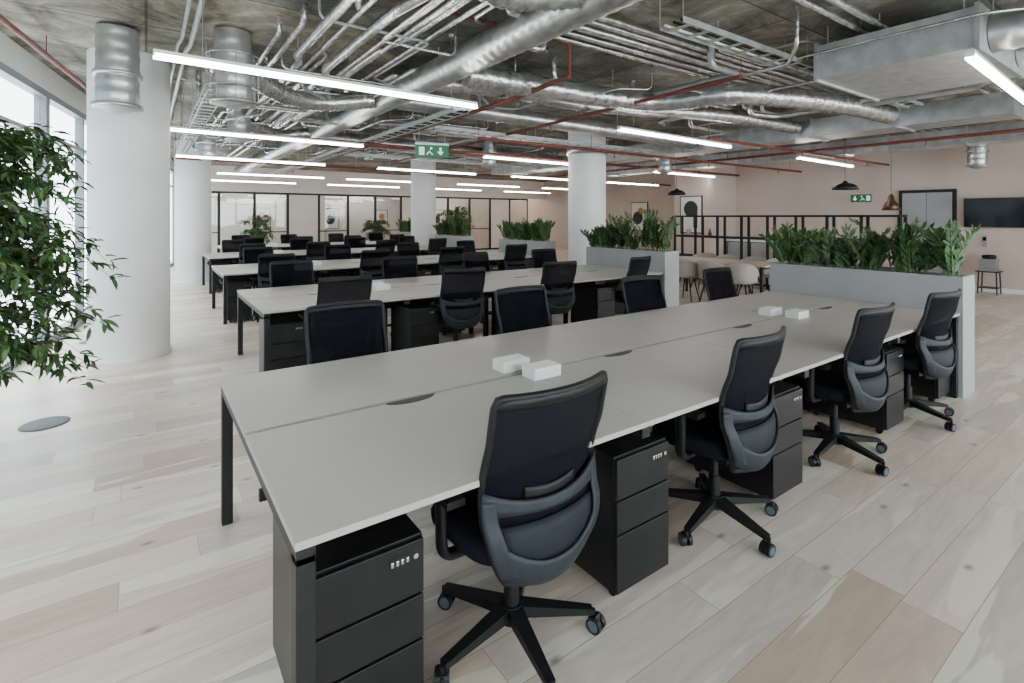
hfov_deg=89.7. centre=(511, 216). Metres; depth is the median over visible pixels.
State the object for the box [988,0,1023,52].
spiral duct
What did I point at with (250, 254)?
office chair
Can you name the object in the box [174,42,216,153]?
cable tray
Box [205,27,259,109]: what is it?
duct
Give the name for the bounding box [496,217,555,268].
planter
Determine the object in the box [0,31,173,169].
wall
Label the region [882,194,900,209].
pendant lamp
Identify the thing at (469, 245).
office chair
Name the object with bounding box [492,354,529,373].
module
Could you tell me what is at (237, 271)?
desk
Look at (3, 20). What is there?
pipe
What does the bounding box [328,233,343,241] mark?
office chair
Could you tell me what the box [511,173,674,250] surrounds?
wall
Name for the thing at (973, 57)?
linear pendant light
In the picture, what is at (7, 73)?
window
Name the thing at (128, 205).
round column
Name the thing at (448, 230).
planter
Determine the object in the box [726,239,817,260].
countertop
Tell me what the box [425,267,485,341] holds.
office chair
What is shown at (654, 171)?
linear pendant light
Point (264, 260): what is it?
office chair
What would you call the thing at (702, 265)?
dining chair
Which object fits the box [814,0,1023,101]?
duct
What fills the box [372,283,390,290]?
module
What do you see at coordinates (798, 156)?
linear pendant light
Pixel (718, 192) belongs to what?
wall
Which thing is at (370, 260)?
office chair
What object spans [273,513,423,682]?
drawer pedestal
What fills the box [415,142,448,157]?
exit sign
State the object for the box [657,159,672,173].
duct
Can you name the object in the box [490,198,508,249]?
partition panel
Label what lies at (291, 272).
office chair
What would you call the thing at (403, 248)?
office chair
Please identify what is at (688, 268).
dining chair
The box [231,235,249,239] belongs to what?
office chair
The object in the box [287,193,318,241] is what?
partition panel
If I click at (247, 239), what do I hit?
office chair
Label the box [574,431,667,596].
drawer pedestal
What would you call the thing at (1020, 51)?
spiral duct
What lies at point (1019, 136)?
pipe
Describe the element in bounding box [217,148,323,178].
linear pendant light
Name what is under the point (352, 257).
drawer pedestal
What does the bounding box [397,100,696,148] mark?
spiral duct
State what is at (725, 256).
dining chair
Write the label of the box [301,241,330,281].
office chair
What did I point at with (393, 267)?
office chair
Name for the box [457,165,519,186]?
linear pendant light
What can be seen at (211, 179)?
linear pendant light
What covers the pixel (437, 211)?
framed artwork
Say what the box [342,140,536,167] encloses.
cable tray
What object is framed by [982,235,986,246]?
wall control panel
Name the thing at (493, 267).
drawer pedestal
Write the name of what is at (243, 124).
duct
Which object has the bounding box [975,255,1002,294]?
stool
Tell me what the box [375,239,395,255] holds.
office chair
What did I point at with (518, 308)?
office chair
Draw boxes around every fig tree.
[0,119,130,389]
[239,214,276,243]
[360,219,391,245]
[436,206,474,235]
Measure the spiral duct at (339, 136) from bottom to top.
0.495 m
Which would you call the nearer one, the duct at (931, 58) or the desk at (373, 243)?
the duct at (931, 58)
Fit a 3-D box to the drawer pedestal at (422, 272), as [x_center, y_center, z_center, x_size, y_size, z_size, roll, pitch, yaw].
[-1.798,1.280,9.668,0.330,0.600,0.555,0,0,-35]
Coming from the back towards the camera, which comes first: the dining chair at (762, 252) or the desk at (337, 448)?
the dining chair at (762, 252)
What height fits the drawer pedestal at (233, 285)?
0.600 m
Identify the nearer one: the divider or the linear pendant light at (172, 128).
the linear pendant light at (172, 128)
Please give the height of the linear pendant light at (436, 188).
0.699 m
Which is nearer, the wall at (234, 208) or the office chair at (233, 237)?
the office chair at (233, 237)
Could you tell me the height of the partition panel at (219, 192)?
2.500 m
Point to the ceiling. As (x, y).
(68, 25)
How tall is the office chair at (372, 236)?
1.025 m
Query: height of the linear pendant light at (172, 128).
0.699 m
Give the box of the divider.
[674,215,906,289]
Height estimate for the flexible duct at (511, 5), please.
0.448 m
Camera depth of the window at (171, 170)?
17.40 m
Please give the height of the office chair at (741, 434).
1.025 m
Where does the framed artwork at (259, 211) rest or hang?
attached to the wall at (234, 208)
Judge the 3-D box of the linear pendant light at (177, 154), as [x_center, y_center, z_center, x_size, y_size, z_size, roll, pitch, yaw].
[-5.169,-1.470,10.413,2.740,0.699,0.058,0,0,-38]
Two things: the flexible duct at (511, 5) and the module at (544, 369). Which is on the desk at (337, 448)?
the module at (544, 369)
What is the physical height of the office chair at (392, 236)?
1.025 m
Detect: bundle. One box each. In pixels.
[170,0,487,156]
[358,0,1002,157]
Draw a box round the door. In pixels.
[899,189,956,272]
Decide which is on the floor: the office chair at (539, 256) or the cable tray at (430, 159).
the office chair at (539, 256)
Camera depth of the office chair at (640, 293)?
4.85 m
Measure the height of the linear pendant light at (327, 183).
0.699 m
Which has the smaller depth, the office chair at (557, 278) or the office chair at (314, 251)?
the office chair at (557, 278)
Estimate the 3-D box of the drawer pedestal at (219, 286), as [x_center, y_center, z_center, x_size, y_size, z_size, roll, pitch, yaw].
[-6.215,1.280,10.946,0.330,0.600,0.555,0,0,-35]
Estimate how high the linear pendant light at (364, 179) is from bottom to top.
0.699 m
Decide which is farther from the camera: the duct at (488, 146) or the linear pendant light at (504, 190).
the linear pendant light at (504, 190)
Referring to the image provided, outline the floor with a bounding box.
[0,247,1023,682]
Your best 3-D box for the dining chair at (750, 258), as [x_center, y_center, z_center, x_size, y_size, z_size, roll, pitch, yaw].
[4.685,1.181,10.075,0.506,0.803,0.538,0,0,-28]
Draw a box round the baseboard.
[974,286,1023,294]
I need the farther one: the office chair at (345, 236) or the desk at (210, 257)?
the office chair at (345, 236)
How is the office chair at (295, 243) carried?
on the floor
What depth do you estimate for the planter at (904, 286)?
5.04 m
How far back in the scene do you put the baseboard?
10.66 m
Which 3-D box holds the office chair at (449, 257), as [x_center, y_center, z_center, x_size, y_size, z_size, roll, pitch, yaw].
[-1.238,1.066,9.802,0.673,1.025,0.651,0,0,-32]
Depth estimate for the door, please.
11.63 m
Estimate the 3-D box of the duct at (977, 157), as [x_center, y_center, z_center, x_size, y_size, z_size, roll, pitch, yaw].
[9.616,-1.393,10.637,0.390,0.795,0.390,0,0,-35]
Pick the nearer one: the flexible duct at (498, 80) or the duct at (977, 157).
the flexible duct at (498, 80)
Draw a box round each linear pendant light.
[153,0,477,108]
[170,78,363,146]
[176,153,324,165]
[211,179,295,183]
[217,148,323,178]
[327,183,399,187]
[346,157,410,182]
[377,166,475,174]
[436,188,480,190]
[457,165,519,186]
[483,122,567,164]
[504,190,549,193]
[511,175,567,180]
[542,187,567,189]
[606,181,658,185]
[617,80,731,147]
[653,170,714,177]
[796,155,853,166]
[964,0,1023,103]
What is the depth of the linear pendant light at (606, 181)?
17.60 m
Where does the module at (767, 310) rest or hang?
on the desk at (337, 448)
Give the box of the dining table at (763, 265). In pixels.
[679,256,774,292]
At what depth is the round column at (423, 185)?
15.84 m
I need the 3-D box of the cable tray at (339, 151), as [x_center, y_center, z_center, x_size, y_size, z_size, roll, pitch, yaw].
[-4.516,-1.562,11.878,0.228,0.514,13.404,0,0,-35]
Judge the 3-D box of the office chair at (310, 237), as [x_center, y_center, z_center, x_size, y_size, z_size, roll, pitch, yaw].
[-6.165,1.066,15.139,0.673,1.025,0.651,0,0,-30]
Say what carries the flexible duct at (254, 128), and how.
hanging from the ceiling
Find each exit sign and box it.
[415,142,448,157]
[851,194,871,201]
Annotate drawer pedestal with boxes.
[212,262,229,290]
[227,278,251,322]
[259,313,306,371]
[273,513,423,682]
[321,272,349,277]
[351,256,360,275]
[391,300,438,350]
[418,268,430,276]
[433,303,464,335]
[490,264,497,270]
[492,292,499,334]
[571,283,614,322]
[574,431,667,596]
[686,380,801,499]
[806,344,903,433]
[891,331,950,400]
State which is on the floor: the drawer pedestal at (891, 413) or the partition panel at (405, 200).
the drawer pedestal at (891, 413)
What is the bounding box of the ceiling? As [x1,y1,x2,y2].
[0,0,1023,181]
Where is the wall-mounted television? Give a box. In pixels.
[964,197,1023,227]
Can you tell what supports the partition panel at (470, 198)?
attached to the wall at (303, 185)
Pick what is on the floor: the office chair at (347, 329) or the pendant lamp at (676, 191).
the office chair at (347, 329)
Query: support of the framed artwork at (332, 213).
attached to the wall at (234, 208)
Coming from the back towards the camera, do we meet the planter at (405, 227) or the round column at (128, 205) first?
the planter at (405, 227)
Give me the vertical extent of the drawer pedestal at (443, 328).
0.600 m
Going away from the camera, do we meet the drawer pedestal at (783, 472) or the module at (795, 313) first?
the drawer pedestal at (783, 472)
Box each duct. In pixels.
[90,23,143,113]
[196,127,217,160]
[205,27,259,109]
[225,109,251,143]
[234,0,641,175]
[250,118,309,140]
[254,64,374,110]
[326,132,561,165]
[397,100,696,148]
[435,80,801,133]
[461,66,898,123]
[479,0,582,11]
[481,141,496,168]
[491,79,1023,175]
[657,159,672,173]
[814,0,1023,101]
[965,145,989,168]
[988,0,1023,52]
[1016,47,1023,67]
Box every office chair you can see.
[221,240,244,259]
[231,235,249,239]
[231,243,265,287]
[243,246,273,285]
[244,237,263,242]
[250,253,294,320]
[269,260,313,287]
[280,234,296,248]
[290,238,309,256]
[294,236,312,241]
[298,275,372,320]
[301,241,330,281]
[304,300,387,364]
[324,244,355,275]
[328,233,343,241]
[344,235,360,243]
[347,237,365,253]
[349,249,389,279]
[369,232,382,245]
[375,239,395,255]
[382,255,418,335]
[390,234,403,252]
[397,242,419,255]
[398,236,414,241]
[421,238,446,255]
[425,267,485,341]
[428,246,464,275]
[431,370,607,682]
[456,240,475,252]
[462,252,491,323]
[494,244,526,270]
[494,285,551,333]
[531,248,569,310]
[540,260,576,322]
[606,256,650,313]
[621,275,666,313]
[652,325,785,557]
[702,267,736,300]
[782,302,895,476]
[883,288,961,431]
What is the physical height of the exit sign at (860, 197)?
0.190 m
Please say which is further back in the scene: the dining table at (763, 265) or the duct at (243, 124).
the dining table at (763, 265)
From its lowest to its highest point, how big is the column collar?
0.150 m
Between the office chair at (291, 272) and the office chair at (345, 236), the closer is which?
the office chair at (291, 272)
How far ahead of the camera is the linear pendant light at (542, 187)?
20.55 m
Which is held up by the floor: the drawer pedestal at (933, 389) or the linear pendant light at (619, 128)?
the drawer pedestal at (933, 389)
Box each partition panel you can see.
[211,191,217,259]
[218,191,253,259]
[254,192,286,233]
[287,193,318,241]
[319,194,347,240]
[348,194,374,234]
[375,195,400,231]
[401,196,410,221]
[448,197,469,235]
[470,198,489,249]
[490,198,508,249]
[509,199,527,221]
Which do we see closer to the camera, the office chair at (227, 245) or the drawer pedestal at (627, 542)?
the drawer pedestal at (627, 542)
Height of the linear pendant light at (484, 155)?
0.699 m
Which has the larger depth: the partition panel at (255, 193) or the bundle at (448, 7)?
the partition panel at (255, 193)
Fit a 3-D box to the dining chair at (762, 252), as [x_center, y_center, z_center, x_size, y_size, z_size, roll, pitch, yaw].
[6.103,1.181,12.067,0.506,0.803,0.538,0,0,-32]
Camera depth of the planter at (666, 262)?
8.29 m
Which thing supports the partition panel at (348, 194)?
attached to the wall at (303, 185)
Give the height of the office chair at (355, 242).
1.025 m
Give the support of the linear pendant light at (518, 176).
hanging from the ceiling
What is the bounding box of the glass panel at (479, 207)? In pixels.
[466,199,488,247]
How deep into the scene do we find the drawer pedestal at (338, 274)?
8.77 m
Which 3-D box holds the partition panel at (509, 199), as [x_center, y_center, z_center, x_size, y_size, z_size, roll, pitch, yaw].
[0.324,0.330,25.993,1.150,2.500,0.060,0,0,-35]
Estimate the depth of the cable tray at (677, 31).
4.62 m
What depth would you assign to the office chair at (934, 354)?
3.86 m
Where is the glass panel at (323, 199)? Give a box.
[320,196,326,240]
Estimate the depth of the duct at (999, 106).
7.97 m
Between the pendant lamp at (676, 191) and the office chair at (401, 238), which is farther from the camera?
the office chair at (401, 238)
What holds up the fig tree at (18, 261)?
on the floor
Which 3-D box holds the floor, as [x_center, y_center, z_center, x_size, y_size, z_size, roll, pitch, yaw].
[0.013,1.655,12.277,19.954,0.150,28.000,0,0,-35]
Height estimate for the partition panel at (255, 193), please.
2.500 m
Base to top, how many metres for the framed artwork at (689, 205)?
1.100 m
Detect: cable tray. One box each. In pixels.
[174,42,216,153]
[259,93,468,177]
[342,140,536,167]
[424,113,655,153]
[660,0,923,108]
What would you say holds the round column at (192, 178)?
on the floor
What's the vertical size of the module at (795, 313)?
0.058 m
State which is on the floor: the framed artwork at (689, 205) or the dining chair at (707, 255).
the dining chair at (707, 255)
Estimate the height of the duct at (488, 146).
0.705 m
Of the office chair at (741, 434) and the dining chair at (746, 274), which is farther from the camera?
the dining chair at (746, 274)
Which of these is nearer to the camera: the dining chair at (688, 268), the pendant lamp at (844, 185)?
the pendant lamp at (844, 185)
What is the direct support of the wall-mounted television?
attached to the wall at (758, 191)
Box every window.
[0,61,47,372]
[40,91,86,342]
[170,168,173,266]
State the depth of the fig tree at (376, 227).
20.63 m
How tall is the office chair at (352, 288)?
1.025 m
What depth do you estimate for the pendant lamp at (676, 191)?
11.56 m
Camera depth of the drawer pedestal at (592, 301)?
7.18 m
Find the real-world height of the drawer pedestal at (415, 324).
0.600 m
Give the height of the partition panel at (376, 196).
2.500 m
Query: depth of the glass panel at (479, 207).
26.45 m
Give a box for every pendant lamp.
[668,160,685,194]
[832,181,858,189]
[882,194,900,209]
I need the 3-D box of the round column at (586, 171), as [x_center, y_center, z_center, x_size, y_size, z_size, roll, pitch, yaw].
[1.542,-0.120,10.604,0.794,3.400,0.794,0,0,-35]
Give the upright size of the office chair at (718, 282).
1.025 m
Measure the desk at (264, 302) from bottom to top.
0.742 m
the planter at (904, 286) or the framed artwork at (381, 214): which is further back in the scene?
the framed artwork at (381, 214)
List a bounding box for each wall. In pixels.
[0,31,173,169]
[211,165,544,198]
[211,193,510,252]
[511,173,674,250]
[675,153,735,254]
[736,141,1023,289]
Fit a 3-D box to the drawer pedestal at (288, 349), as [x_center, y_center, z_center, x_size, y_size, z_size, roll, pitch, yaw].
[-2.207,1.280,4.961,0.330,0.600,0.555,0,0,-35]
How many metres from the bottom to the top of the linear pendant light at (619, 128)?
0.699 m
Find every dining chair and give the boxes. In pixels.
[679,259,699,301]
[689,253,714,292]
[697,260,724,301]
[715,254,739,294]
[725,263,758,294]
[737,256,765,295]
[760,250,781,258]
[764,258,793,290]
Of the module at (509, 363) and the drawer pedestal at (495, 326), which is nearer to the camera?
the module at (509, 363)
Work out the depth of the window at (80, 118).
7.64 m
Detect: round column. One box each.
[87,47,171,364]
[174,140,210,283]
[411,160,435,245]
[568,132,605,264]
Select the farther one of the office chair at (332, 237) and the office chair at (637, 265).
the office chair at (332, 237)
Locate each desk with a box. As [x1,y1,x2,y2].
[202,245,427,293]
[212,252,531,324]
[217,241,375,259]
[220,291,959,682]
[237,265,662,371]
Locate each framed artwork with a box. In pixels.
[252,208,270,229]
[327,208,338,228]
[377,210,387,226]
[436,210,443,224]
[631,202,647,230]
[680,195,702,233]
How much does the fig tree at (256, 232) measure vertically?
1.678 m
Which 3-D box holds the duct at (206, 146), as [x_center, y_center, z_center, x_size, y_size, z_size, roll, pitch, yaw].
[-6.136,-1.462,10.361,0.390,0.675,0.390,0,0,-35]
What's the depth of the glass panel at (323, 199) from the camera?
20.65 m
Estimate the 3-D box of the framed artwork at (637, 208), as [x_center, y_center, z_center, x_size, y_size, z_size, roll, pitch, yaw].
[5.377,-0.020,21.732,0.036,1.200,0.900,0,0,-35]
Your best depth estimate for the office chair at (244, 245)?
10.79 m
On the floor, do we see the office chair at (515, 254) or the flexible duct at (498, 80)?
the office chair at (515, 254)
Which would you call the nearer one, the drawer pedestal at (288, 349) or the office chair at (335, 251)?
the drawer pedestal at (288, 349)
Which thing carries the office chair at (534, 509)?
on the floor
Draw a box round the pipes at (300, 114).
[181,0,1023,159]
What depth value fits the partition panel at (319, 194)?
20.62 m
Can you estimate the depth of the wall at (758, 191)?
12.37 m
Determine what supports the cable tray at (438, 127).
hanging from the ceiling
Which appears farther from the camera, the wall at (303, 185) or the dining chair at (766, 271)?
the wall at (303, 185)
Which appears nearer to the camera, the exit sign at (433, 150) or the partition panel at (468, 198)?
the exit sign at (433, 150)
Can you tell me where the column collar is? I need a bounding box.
[566,146,607,155]
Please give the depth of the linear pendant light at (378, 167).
12.74 m
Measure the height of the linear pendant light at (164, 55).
0.699 m
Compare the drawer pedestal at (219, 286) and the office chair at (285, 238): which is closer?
the drawer pedestal at (219, 286)
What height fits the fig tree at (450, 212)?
2.018 m
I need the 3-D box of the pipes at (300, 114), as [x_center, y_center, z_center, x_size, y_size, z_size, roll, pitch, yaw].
[-0.061,-1.606,9.309,10.004,0.426,13.811,0,0,-32]
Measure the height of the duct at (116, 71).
0.795 m
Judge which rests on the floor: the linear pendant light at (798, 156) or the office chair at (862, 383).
the office chair at (862, 383)
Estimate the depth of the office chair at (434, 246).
13.46 m
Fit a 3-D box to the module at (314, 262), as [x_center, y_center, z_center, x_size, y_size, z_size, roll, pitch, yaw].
[-3.439,0.811,9.008,0.176,0.058,0.110,0,0,-35]
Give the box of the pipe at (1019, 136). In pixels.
[606,122,1023,176]
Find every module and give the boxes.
[313,261,320,264]
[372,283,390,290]
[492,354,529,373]
[522,360,560,380]
[759,306,781,315]
[785,308,808,318]
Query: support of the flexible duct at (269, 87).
hanging from the ceiling
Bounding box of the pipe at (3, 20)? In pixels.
[0,0,1023,186]
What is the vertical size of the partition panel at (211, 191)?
2.500 m
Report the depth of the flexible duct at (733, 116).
7.42 m
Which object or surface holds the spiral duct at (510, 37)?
hanging from the ceiling
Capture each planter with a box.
[395,217,410,235]
[432,212,473,246]
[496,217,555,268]
[580,208,679,313]
[758,217,980,397]
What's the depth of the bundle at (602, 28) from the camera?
5.14 m
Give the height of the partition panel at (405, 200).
2.500 m
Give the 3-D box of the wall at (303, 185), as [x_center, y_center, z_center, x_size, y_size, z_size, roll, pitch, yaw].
[-4.851,-1.370,22.316,16.054,0.900,0.120,0,0,-35]
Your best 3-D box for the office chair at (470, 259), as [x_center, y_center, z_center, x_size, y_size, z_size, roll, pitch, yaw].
[-0.412,1.066,7.933,0.673,1.025,0.651,0,0,-43]

